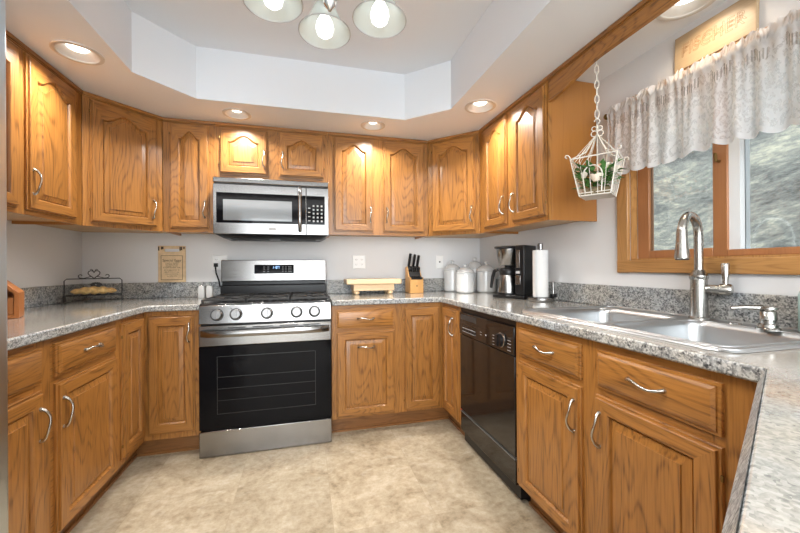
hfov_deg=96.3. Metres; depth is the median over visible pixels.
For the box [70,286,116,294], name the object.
bread loaf
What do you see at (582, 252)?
wall
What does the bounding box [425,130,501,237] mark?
upper cabinet
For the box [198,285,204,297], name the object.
shaker
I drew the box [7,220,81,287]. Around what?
wall
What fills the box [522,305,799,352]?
sink
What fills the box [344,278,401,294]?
stand
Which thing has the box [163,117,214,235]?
upper cabinet
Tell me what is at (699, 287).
faucet
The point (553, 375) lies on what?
base cabinet
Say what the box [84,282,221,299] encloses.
backsplash
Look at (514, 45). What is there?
ceiling
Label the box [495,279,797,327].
backsplash
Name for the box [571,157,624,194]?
flower arrangement
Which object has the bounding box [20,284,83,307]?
backsplash
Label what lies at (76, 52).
recessed light
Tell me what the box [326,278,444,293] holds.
backsplash
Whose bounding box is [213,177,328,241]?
microwave
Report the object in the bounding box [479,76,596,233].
upper cabinet
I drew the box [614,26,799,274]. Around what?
window
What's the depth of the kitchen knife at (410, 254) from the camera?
2.99 m
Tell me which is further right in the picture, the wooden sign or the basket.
the wooden sign
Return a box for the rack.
[62,269,122,302]
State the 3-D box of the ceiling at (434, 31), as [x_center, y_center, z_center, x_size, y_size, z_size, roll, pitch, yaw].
[-1.354,-1.394,-0.834,6.445,0.150,7.240,0,0,-15]
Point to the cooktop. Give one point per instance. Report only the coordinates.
(230, 301)
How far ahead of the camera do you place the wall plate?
3.23 m
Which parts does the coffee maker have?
lid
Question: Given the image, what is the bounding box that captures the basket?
[496,249,514,265]
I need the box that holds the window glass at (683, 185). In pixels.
[653,124,799,250]
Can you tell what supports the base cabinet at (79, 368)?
on the floor
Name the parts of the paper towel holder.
post, tension arm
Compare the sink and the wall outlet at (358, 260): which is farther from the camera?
the wall outlet at (358, 260)
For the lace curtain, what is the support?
hanging from the curtain rod
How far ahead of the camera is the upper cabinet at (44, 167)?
1.70 m
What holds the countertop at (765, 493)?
on the cabinet
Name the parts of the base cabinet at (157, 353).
door, door, handle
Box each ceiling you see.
[5,0,726,140]
[124,0,492,74]
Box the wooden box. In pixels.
[7,280,23,318]
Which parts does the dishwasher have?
button plate, control panel, door, panel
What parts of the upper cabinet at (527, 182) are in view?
door, handle, handle, frame, door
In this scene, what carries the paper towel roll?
on the paper towel holder
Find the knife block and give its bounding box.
[405,266,422,292]
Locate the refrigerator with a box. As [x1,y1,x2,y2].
[0,0,7,532]
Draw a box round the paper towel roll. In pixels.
[533,250,548,296]
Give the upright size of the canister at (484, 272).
0.258 m
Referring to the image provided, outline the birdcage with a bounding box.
[565,61,628,200]
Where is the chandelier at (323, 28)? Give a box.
[243,0,405,49]
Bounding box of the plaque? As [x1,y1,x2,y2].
[158,246,185,282]
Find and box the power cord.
[214,263,220,286]
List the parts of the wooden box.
panel, panel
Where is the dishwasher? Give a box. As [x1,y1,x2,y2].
[460,308,530,501]
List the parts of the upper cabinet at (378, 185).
door, door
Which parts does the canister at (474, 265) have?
lid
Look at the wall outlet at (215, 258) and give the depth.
2.76 m
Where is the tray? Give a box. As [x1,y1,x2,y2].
[581,193,614,199]
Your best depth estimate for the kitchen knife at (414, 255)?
3.01 m
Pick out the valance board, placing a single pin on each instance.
(644, 12)
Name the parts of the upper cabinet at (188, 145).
door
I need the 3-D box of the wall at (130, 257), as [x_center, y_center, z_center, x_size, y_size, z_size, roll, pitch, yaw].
[-2.206,-0.154,2.620,6.305,2.600,0.120,0,0,-15]
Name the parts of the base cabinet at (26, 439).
frame, drawer, door, handle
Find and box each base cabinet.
[8,341,51,532]
[42,321,117,532]
[99,310,200,495]
[330,304,398,432]
[397,302,464,435]
[516,322,591,532]
[590,340,756,532]
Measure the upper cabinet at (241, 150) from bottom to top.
0.397 m
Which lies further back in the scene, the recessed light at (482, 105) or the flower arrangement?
the recessed light at (482, 105)
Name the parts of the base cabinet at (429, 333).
door, handle, door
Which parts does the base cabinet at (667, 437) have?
handle, handle, door, drawer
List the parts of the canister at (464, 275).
lid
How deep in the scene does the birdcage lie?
1.65 m
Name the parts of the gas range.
knob, knob, handle, control panel, oven door, storage drawer, oven glass, knob, display panel, knob, knob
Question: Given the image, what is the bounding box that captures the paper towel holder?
[527,243,556,301]
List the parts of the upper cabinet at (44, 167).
door, handle, door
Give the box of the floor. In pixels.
[70,419,555,532]
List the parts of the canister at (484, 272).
lid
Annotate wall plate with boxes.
[436,255,442,267]
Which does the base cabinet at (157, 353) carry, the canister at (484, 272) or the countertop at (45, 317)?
the countertop at (45, 317)
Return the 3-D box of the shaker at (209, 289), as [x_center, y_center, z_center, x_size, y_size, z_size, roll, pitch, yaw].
[-1.399,0.181,2.635,0.044,0.091,0.044,0,0,-15]
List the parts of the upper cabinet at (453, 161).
frame, door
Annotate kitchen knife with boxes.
[407,253,411,266]
[412,254,415,266]
[416,255,419,265]
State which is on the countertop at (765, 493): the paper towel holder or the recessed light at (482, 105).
the paper towel holder
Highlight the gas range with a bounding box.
[198,260,331,458]
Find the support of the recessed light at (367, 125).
in the ceiling at (514, 45)
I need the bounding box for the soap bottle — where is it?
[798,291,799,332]
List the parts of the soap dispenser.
pump spout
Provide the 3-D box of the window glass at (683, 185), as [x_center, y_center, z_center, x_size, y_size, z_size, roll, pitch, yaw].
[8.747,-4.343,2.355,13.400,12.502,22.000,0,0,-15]
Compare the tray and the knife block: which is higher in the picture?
the tray
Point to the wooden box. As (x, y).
(15, 295)
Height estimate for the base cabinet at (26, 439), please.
0.876 m
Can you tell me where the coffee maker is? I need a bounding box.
[493,245,535,298]
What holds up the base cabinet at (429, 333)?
on the floor
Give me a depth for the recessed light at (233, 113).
2.38 m
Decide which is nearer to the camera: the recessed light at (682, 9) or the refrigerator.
the refrigerator
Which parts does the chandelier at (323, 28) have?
lamp shade, bulb, lamp shade, bulb, lamp shade, bulb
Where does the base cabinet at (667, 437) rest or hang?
on the floor
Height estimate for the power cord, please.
0.185 m
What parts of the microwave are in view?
door, door glass, vent trim, handle, control panel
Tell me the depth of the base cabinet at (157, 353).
2.12 m
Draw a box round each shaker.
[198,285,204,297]
[206,285,213,297]
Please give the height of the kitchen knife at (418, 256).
0.191 m
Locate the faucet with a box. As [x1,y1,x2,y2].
[674,211,733,319]
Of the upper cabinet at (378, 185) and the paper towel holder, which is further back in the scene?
the upper cabinet at (378, 185)
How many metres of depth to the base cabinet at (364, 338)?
2.43 m
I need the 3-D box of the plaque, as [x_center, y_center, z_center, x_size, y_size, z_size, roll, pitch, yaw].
[-1.703,-0.021,2.677,0.182,0.272,0.013,0,0,-15]
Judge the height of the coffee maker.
0.356 m
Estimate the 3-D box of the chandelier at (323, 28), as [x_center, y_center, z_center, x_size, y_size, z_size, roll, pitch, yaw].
[-0.216,-1.040,1.093,0.518,0.569,0.489,0,0,-15]
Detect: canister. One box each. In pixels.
[444,260,459,291]
[456,264,474,292]
[468,257,481,290]
[476,262,495,292]
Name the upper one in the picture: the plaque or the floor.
the plaque
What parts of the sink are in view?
bowl, bowl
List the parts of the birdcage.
door, frame, chain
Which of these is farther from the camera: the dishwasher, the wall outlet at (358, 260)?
the wall outlet at (358, 260)
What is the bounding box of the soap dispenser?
[730,305,781,331]
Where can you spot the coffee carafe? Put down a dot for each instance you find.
(506, 284)
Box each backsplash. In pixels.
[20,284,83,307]
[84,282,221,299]
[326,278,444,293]
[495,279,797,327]
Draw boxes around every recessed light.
[49,40,104,64]
[222,108,250,119]
[361,121,384,130]
[465,99,495,113]
[655,0,715,20]
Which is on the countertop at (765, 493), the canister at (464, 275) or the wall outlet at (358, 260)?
the canister at (464, 275)
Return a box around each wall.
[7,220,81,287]
[82,232,479,283]
[480,0,799,295]
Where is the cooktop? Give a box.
[200,298,330,305]
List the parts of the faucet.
lever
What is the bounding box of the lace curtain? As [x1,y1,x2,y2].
[607,10,799,173]
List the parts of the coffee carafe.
handle, lid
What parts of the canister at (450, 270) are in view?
lid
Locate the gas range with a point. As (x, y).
(265, 340)
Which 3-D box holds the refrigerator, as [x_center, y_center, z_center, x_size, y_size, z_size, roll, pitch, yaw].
[-1.163,0.257,0.300,0.890,1.759,0.904,0,0,-15]
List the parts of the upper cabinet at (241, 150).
door, door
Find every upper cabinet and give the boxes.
[6,30,82,224]
[41,91,166,232]
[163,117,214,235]
[215,122,327,182]
[327,132,427,238]
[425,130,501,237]
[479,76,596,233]
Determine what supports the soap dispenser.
on the sink
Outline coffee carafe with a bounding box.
[490,266,514,294]
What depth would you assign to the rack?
2.36 m
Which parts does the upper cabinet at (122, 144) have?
frame, door, handle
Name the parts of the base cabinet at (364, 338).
drawer, door, handle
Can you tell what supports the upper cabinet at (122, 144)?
attached to the wall at (130, 257)
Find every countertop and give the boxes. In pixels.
[7,282,221,349]
[326,278,799,532]
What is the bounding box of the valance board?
[547,0,680,101]
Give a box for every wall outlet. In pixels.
[212,255,227,269]
[353,255,364,268]
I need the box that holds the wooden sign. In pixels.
[674,0,759,73]
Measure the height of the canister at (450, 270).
0.271 m
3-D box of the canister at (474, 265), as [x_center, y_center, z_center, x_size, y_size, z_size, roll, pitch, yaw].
[0.671,0.065,3.207,0.146,0.298,0.146,0,0,-15]

